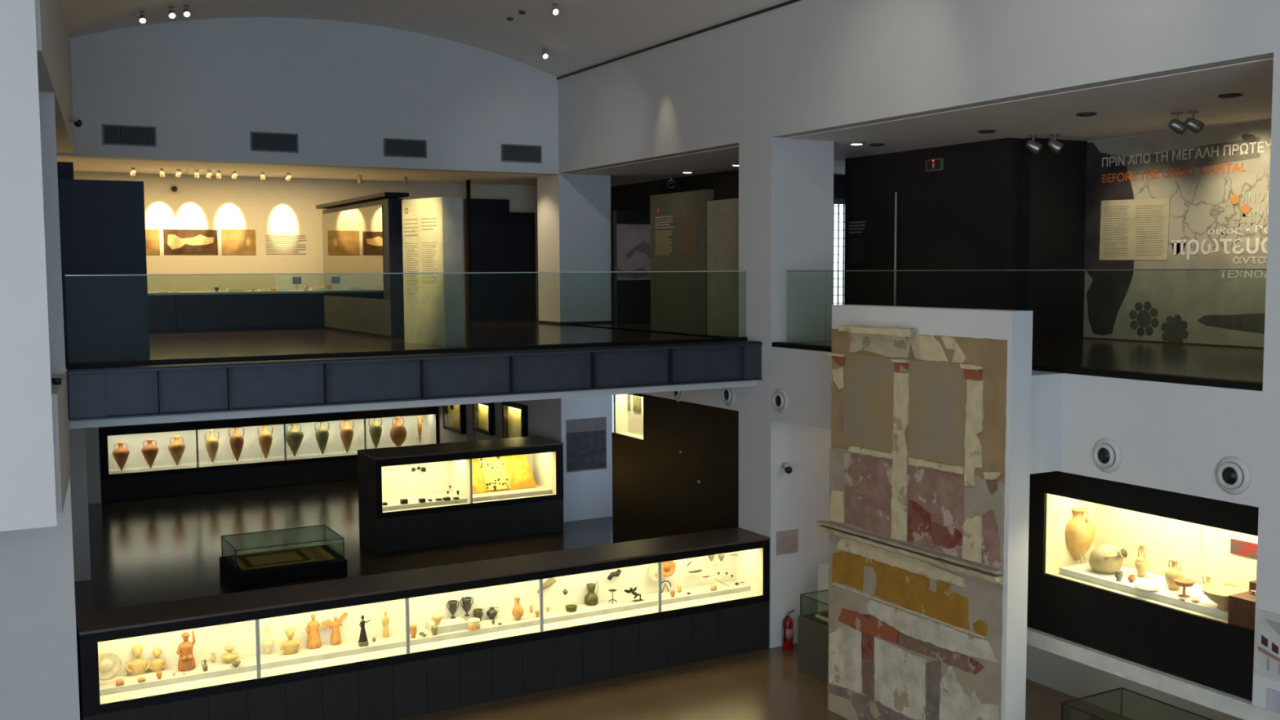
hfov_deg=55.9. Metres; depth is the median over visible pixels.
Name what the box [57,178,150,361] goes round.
wall
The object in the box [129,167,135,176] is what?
track spotlight
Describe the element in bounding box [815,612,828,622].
display tray
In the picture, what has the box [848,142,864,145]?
recessed light
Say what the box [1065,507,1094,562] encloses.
amphora
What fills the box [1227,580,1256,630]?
stand
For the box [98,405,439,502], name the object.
amphora showcase
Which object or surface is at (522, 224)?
doorway
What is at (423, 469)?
metal plaque
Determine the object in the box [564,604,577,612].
basin
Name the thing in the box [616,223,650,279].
print
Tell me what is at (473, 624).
pyxis
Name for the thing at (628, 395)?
print
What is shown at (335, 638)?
statuette
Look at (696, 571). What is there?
lamp
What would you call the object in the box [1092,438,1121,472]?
air nozzle
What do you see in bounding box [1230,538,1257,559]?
picture
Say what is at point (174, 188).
security camera
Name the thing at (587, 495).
wall
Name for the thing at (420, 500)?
metal find
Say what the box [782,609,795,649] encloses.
fire extinguisher
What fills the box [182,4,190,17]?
ceiling spotlight
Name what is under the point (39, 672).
wall pillar
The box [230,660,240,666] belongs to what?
bowl
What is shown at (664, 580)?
ring
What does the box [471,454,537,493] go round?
display panel
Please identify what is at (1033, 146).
spotlight
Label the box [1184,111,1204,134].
spotlight
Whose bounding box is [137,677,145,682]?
figurine
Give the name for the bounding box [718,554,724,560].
cup
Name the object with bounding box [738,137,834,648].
wall pillar
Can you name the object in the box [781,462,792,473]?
security camera
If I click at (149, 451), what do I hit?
amphora
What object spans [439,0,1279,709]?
wall
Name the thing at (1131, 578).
pot
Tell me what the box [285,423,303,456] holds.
amphora
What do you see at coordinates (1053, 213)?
wall
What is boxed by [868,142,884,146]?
recessed light
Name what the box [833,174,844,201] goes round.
wall
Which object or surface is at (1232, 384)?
glass balustrade
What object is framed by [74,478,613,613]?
floor
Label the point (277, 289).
block
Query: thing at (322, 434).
amphora
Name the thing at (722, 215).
blank panel
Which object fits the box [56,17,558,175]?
wall
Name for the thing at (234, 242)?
print
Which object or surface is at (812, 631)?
display case
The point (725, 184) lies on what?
wall
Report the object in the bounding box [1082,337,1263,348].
baseboard
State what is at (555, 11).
ceiling spotlight
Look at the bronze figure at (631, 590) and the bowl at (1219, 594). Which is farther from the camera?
the bronze figure at (631, 590)
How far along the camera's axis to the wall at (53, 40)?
12.24 m
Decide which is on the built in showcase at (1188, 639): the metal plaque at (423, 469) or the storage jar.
the storage jar
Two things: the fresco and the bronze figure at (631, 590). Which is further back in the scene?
the bronze figure at (631, 590)
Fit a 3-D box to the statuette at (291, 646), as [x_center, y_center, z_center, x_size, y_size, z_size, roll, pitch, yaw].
[-4.250,3.409,14.674,0.264,0.325,0.129,-3,5,-29]
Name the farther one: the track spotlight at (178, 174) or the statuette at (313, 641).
the track spotlight at (178, 174)
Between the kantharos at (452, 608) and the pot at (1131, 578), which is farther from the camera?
the kantharos at (452, 608)
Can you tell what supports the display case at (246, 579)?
on the floor at (148, 550)
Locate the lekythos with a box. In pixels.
[1134,543,1148,577]
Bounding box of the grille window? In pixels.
[832,200,844,304]
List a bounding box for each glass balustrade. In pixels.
[65,271,747,367]
[772,268,1266,391]
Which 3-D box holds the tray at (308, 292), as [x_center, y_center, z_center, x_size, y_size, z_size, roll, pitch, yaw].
[-7.420,-1.205,21.598,3.550,0.040,0.740,-3,5,-29]
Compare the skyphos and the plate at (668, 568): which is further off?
the plate at (668, 568)
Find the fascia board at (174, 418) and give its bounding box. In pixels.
[70,380,755,428]
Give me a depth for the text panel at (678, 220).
20.17 m
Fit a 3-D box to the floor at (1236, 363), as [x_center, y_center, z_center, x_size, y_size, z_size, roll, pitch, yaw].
[0.497,-0.019,17.564,16.050,0.490,19.100,-3,5,-29]
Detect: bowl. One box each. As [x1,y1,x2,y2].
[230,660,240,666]
[1173,577,1195,597]
[1201,585,1246,609]
[1220,582,1240,588]
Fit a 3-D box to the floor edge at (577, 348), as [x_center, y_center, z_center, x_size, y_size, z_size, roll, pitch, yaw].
[-2.305,-0.082,15.391,9.050,0.018,0.460,-3,5,-29]
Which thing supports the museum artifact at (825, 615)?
on the display tray at (824, 616)
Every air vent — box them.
[102,124,156,146]
[249,131,298,152]
[383,137,426,158]
[501,143,542,163]
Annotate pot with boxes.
[1115,569,1122,581]
[1127,574,1135,582]
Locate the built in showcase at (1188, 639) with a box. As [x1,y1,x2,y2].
[1026,471,1258,701]
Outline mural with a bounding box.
[1083,120,1271,346]
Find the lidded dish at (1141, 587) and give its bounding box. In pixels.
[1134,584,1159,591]
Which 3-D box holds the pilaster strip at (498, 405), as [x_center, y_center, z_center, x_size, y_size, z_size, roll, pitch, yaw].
[-3.006,1.385,26.038,0.039,3.195,0.440,-3,5,-29]
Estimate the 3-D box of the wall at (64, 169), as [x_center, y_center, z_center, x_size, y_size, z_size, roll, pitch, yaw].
[-7.913,-1.343,15.856,0.917,2.498,0.300,-3,5,-29]
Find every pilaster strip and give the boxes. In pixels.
[466,404,475,440]
[495,401,502,439]
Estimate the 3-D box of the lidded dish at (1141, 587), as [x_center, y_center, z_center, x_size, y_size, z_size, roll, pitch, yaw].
[5.095,2.287,12.135,0.232,0.053,0.230,-3,5,-29]
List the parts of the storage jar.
handle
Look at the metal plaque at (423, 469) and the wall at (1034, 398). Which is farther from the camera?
the metal plaque at (423, 469)
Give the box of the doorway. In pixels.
[509,212,536,320]
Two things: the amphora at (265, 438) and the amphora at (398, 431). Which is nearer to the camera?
the amphora at (265, 438)
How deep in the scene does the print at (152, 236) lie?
22.61 m
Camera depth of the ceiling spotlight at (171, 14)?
18.05 m
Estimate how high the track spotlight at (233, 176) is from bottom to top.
0.152 m
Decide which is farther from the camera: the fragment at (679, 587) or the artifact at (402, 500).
the artifact at (402, 500)
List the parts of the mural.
text panel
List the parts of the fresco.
string moulding, cream moulding, cornice, cornice, string moulding, string moulding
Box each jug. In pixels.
[210,653,215,662]
[302,284,309,290]
[584,581,598,605]
[1164,558,1184,590]
[1201,575,1212,595]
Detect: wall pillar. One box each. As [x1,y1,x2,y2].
[0,91,79,719]
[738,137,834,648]
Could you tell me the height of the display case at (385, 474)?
1.675 m
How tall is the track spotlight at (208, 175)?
0.152 m
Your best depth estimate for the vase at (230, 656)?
14.33 m
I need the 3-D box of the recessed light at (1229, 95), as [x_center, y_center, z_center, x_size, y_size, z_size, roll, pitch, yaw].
[6.338,-2.835,12.967,0.240,0.030,0.240,-3,5,-29]
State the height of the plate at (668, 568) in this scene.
0.260 m
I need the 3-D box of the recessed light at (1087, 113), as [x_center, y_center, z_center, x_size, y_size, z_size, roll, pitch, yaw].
[5.356,-2.943,14.473,0.240,0.030,0.240,-3,5,-29]
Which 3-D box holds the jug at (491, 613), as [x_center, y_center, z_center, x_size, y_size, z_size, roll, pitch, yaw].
[-1.974,3.377,16.101,0.149,0.150,0.150,1,4,14]
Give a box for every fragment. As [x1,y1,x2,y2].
[537,577,556,593]
[677,585,681,592]
[710,584,716,591]
[837,324,919,340]
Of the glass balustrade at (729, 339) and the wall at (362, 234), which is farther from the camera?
the wall at (362, 234)
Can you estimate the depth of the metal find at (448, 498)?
21.83 m
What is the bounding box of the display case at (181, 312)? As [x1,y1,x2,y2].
[147,274,325,333]
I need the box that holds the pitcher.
[201,659,208,671]
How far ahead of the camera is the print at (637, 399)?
21.31 m
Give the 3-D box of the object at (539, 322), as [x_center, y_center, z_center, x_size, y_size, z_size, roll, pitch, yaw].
[-1.292,-0.759,23.973,1.150,0.050,1.030,-3,5,-29]
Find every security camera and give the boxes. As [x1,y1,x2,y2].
[69,115,82,127]
[170,184,177,191]
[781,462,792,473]
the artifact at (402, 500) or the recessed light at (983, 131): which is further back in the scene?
the artifact at (402, 500)
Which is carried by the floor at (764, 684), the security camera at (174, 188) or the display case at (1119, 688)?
the display case at (1119, 688)
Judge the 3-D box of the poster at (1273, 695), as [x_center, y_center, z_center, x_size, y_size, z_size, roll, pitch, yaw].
[5.804,3.370,10.415,0.014,0.840,0.850,-3,5,-29]
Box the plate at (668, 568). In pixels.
[661,560,675,577]
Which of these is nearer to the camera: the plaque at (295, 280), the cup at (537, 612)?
the cup at (537, 612)
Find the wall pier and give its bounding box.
[0,0,57,531]
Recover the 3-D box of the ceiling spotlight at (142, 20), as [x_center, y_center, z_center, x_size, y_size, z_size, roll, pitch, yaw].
[-7.400,-5.094,17.948,0.105,0.181,0.136,-3,5,-29]
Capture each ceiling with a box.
[57,57,1273,186]
[62,0,791,77]
[68,385,755,429]
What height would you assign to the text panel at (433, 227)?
2.080 m
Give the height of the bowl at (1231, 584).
0.141 m
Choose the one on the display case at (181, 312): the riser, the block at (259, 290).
the block at (259, 290)
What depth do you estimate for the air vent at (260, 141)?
20.42 m
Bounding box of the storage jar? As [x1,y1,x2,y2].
[1088,543,1128,573]
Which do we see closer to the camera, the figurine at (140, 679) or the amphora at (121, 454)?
the figurine at (140, 679)
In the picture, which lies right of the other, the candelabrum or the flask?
the candelabrum
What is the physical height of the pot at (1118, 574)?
0.101 m
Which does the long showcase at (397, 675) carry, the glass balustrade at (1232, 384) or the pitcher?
the pitcher
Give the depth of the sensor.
11.01 m
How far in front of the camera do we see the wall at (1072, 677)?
14.99 m
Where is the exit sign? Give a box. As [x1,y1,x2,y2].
[925,158,943,171]
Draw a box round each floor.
[65,316,1263,382]
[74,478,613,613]
[395,643,1133,719]
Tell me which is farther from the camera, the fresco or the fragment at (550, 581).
the fragment at (550, 581)
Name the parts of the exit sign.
pictogram panel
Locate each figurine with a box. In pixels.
[115,679,124,685]
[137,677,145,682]
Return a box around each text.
[265,234,306,253]
[848,221,865,262]
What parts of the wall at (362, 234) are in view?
glass, panel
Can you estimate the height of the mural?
2.925 m
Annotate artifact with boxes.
[400,498,408,504]
[819,612,828,617]
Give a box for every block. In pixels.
[226,288,244,291]
[257,288,268,291]
[274,288,288,290]
[308,287,324,290]
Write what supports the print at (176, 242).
attached to the wall at (272, 206)
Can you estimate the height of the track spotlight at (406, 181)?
0.152 m
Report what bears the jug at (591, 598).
on the long showcase at (397, 675)
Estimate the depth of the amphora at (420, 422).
29.62 m
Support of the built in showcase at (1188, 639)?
attached to the wall at (802, 67)
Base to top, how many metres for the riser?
0.090 m
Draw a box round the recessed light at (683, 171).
[681,170,693,173]
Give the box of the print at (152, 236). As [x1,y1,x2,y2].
[145,229,159,254]
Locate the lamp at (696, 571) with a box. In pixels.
[688,569,702,573]
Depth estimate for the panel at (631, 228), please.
23.21 m
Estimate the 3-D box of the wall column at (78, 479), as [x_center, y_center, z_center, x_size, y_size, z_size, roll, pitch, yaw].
[-9.200,1.916,19.331,0.580,3.205,0.600,-3,5,-29]
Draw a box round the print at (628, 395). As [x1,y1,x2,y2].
[627,394,630,410]
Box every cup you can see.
[155,671,162,679]
[409,625,417,638]
[431,625,438,635]
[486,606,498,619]
[534,610,539,617]
[708,555,714,560]
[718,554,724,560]
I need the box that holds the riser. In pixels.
[426,616,467,634]
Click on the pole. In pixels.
(895, 193)
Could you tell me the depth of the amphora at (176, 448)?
26.83 m
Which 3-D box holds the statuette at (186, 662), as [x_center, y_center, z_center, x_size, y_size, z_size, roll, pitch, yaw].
[-5.302,3.395,14.095,0.216,0.451,0.177,-3,5,-29]
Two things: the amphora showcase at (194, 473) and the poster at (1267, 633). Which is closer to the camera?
the poster at (1267, 633)
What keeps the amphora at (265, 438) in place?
in the amphora showcase at (194, 473)
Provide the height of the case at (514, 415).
0.920 m
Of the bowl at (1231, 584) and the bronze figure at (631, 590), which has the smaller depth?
the bowl at (1231, 584)
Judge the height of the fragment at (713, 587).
0.079 m
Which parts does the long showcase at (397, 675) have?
panel, panel, panel, panel, panel, panel, panel, panel, panel, panel, panel, panel, panel, panel, panel, curved blade, panel, panel, panel, panel, panel, panel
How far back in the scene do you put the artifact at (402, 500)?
21.50 m
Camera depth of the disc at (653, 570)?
17.27 m
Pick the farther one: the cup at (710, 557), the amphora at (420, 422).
the amphora at (420, 422)
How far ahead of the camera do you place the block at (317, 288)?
22.27 m
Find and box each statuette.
[124,644,151,675]
[149,647,166,671]
[176,631,195,671]
[280,626,302,654]
[305,613,321,648]
[320,612,347,644]
[358,615,370,647]
[382,611,389,637]
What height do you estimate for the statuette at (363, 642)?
0.382 m
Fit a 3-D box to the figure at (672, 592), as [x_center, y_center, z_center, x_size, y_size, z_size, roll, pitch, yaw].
[0.464,3.318,17.138,0.073,0.087,0.072,-3,5,-29]
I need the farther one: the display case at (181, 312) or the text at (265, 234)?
the text at (265, 234)
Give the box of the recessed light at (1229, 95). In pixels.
[1217,93,1242,98]
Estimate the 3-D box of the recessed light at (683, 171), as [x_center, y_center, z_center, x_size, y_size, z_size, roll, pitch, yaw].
[0.891,-3.534,22.708,0.240,0.030,0.240,-3,5,-29]
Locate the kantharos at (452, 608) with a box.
[446,600,458,618]
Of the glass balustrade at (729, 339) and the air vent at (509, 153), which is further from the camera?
the air vent at (509, 153)
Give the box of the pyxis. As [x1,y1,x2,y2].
[467,617,479,630]
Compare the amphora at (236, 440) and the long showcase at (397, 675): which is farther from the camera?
the amphora at (236, 440)
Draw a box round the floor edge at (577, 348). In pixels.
[66,340,761,371]
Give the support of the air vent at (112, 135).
in the wall at (344, 88)
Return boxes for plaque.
[292,276,301,290]
[421,466,426,471]
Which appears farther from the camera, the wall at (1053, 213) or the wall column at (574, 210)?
the wall column at (574, 210)
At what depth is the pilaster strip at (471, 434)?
27.57 m
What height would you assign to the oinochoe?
0.298 m
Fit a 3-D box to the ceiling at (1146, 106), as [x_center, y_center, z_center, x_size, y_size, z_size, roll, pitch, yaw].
[-0.120,-3.218,17.218,17.200,0.170,19.500,-3,5,-29]
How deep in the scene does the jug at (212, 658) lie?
14.35 m
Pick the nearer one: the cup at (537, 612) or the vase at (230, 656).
the vase at (230, 656)
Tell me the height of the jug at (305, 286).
0.120 m
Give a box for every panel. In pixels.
[230,546,334,570]
[401,196,464,345]
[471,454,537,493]
[613,210,650,324]
[649,189,713,334]
[706,198,738,337]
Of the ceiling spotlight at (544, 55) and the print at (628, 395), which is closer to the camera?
the ceiling spotlight at (544, 55)
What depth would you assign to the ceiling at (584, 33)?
19.41 m
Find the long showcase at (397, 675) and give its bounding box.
[75,527,769,719]
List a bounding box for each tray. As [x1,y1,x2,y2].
[147,289,324,295]
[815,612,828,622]
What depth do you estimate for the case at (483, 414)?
26.78 m
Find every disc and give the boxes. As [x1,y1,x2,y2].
[97,651,122,680]
[648,562,666,582]
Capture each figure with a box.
[624,586,644,601]
[670,590,675,596]
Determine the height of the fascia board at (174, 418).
0.095 m
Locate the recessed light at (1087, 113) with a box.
[1075,111,1097,116]
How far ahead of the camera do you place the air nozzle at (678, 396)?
19.41 m
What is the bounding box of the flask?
[562,588,568,595]
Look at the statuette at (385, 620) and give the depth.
15.31 m
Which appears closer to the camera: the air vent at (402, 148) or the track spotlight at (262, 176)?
the air vent at (402, 148)
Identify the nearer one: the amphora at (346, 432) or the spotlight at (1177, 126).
the spotlight at (1177, 126)
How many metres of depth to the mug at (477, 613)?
15.96 m
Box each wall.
[35,0,74,515]
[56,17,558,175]
[57,161,73,179]
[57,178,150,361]
[73,171,538,319]
[84,426,101,503]
[315,191,408,339]
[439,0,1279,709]
[463,198,511,321]
[539,395,612,521]
[610,120,1271,345]
[612,393,738,543]
[831,304,1063,719]
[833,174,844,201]
[844,137,1022,310]
[1019,137,1087,340]
[1026,644,1243,719]
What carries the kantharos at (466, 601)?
on the long showcase at (397, 675)
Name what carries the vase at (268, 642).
on the long showcase at (397, 675)
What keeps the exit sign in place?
attached to the wall at (966, 215)
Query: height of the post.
2.890 m
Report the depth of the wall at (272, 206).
23.57 m
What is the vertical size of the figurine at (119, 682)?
0.064 m
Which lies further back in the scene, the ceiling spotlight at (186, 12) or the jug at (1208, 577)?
the ceiling spotlight at (186, 12)
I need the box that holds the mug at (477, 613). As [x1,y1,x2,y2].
[473,608,484,621]
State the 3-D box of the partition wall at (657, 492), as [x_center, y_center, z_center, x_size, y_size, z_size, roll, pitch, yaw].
[0.648,2.020,19.954,0.370,2.795,4.040,-3,5,-29]
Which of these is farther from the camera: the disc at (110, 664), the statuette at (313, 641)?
the statuette at (313, 641)
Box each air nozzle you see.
[671,390,684,401]
[721,387,735,406]
[773,388,788,413]
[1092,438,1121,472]
[1215,456,1251,494]
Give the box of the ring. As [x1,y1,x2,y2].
[661,580,671,592]
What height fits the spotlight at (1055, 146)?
0.273 m
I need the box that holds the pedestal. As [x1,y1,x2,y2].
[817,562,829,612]
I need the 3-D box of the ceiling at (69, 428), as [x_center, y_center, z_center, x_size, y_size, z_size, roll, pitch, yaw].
[-5.008,0.004,22.152,11.600,0.140,14.540,-3,5,-29]
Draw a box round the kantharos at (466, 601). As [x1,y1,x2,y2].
[460,596,473,616]
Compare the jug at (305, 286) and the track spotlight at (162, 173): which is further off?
the jug at (305, 286)
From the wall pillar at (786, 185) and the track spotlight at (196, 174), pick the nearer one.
the wall pillar at (786, 185)
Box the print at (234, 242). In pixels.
[221,229,256,254]
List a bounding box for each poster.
[1253,608,1279,680]
[1266,688,1279,714]
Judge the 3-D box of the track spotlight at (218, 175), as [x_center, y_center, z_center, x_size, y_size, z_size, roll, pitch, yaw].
[-7.673,-3.371,21.999,0.091,0.152,0.119,-3,5,-29]
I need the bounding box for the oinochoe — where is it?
[511,596,524,620]
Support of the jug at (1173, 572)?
on the built in showcase at (1188, 639)
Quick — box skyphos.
[431,614,443,625]
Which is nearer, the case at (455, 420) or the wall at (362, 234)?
the wall at (362, 234)
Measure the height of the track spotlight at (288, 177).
0.152 m
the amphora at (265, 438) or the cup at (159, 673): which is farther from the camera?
the amphora at (265, 438)
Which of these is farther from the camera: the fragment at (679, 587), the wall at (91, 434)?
the wall at (91, 434)
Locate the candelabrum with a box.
[608,589,617,604]
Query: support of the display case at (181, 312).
on the floor at (1236, 363)
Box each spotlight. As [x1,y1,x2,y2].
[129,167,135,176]
[138,10,146,23]
[160,168,164,177]
[168,5,176,18]
[175,168,181,177]
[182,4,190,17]
[194,169,199,178]
[205,170,211,178]
[216,170,221,179]
[231,171,237,179]
[260,172,265,180]
[285,173,291,181]
[357,175,362,183]
[402,177,408,185]
[542,48,548,59]
[551,3,559,15]
[666,174,675,188]
[1026,133,1042,154]
[1047,133,1063,154]
[1168,111,1186,135]
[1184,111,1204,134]
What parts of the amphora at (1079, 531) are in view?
handle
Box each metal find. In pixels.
[417,497,425,502]
[442,496,450,500]
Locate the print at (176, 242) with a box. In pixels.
[163,229,217,254]
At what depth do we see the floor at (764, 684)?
15.44 m
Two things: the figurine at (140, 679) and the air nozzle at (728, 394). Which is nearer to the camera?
the figurine at (140, 679)
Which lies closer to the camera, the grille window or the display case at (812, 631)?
the display case at (812, 631)
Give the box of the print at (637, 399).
[632,395,640,413]
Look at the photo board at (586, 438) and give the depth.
23.69 m
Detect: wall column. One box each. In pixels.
[68,427,90,582]
[537,173,611,322]
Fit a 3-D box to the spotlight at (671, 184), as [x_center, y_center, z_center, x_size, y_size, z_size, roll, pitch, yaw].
[0.601,-3.470,23.459,0.160,0.264,0.214,-1,4,-4]
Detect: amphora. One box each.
[112,441,129,471]
[141,439,158,469]
[168,435,185,466]
[204,429,218,464]
[228,426,244,462]
[257,425,272,458]
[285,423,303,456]
[314,421,328,455]
[339,419,354,453]
[368,417,382,448]
[390,416,406,446]
[416,416,422,444]
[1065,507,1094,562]
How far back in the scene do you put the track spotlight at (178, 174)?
21.63 m
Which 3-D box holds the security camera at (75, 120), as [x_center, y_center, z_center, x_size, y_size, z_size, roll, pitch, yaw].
[-7.993,-3.377,17.101,0.164,0.150,0.106,-3,5,-29]
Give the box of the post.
[466,179,472,321]
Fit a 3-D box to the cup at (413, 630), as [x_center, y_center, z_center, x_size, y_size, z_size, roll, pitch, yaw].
[-2.875,3.444,15.300,0.098,0.146,0.097,-3,5,-29]
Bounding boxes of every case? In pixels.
[219,524,347,590]
[356,435,563,553]
[442,404,466,434]
[472,402,494,435]
[502,401,528,438]
[797,589,828,683]
[1061,687,1212,719]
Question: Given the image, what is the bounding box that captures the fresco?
[816,328,1007,719]
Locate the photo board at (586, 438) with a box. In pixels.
[566,417,606,472]
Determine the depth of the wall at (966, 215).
18.42 m
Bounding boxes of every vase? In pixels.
[221,646,238,663]
[262,625,273,653]
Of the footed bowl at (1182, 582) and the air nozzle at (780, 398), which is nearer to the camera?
the footed bowl at (1182, 582)
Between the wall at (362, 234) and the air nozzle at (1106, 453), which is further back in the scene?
the wall at (362, 234)
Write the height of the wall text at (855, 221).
0.681 m
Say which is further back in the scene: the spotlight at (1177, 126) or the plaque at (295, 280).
the plaque at (295, 280)
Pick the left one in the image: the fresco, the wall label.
the wall label
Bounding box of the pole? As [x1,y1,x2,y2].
[893,191,897,306]
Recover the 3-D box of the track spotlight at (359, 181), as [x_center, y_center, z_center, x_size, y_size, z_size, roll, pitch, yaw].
[-5.393,-3.479,23.269,0.091,0.152,0.119,-3,5,-29]
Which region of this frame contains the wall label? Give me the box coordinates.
[776,528,798,555]
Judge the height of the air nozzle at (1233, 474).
0.350 m
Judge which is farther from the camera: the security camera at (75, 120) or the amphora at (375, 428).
the amphora at (375, 428)
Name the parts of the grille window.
head frame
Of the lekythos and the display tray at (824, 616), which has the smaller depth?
the lekythos
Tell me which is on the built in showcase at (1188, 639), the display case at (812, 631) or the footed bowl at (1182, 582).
the footed bowl at (1182, 582)
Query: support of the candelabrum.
on the long showcase at (397, 675)
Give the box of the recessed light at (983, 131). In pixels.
[977,129,995,133]
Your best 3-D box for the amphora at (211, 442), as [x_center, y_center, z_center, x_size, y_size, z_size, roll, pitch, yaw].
[-9.672,1.969,27.284,0.288,0.776,0.290,-1,4,-4]
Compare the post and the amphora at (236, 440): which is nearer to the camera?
the post
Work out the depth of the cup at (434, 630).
15.38 m
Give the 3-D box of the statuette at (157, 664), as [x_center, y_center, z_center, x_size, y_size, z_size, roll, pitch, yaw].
[-5.621,3.487,14.059,0.204,0.275,0.109,-3,5,-29]
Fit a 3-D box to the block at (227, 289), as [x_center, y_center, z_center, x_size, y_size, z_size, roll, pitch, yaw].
[-7.258,-1.257,21.656,0.288,0.050,0.250,-3,5,-29]
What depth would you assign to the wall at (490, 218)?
24.98 m
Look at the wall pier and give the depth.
9.95 m
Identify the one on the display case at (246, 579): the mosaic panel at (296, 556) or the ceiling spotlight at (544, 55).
the mosaic panel at (296, 556)
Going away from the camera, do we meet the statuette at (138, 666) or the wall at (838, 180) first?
the statuette at (138, 666)
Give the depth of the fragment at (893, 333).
13.56 m
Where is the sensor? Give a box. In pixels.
[51,377,62,385]

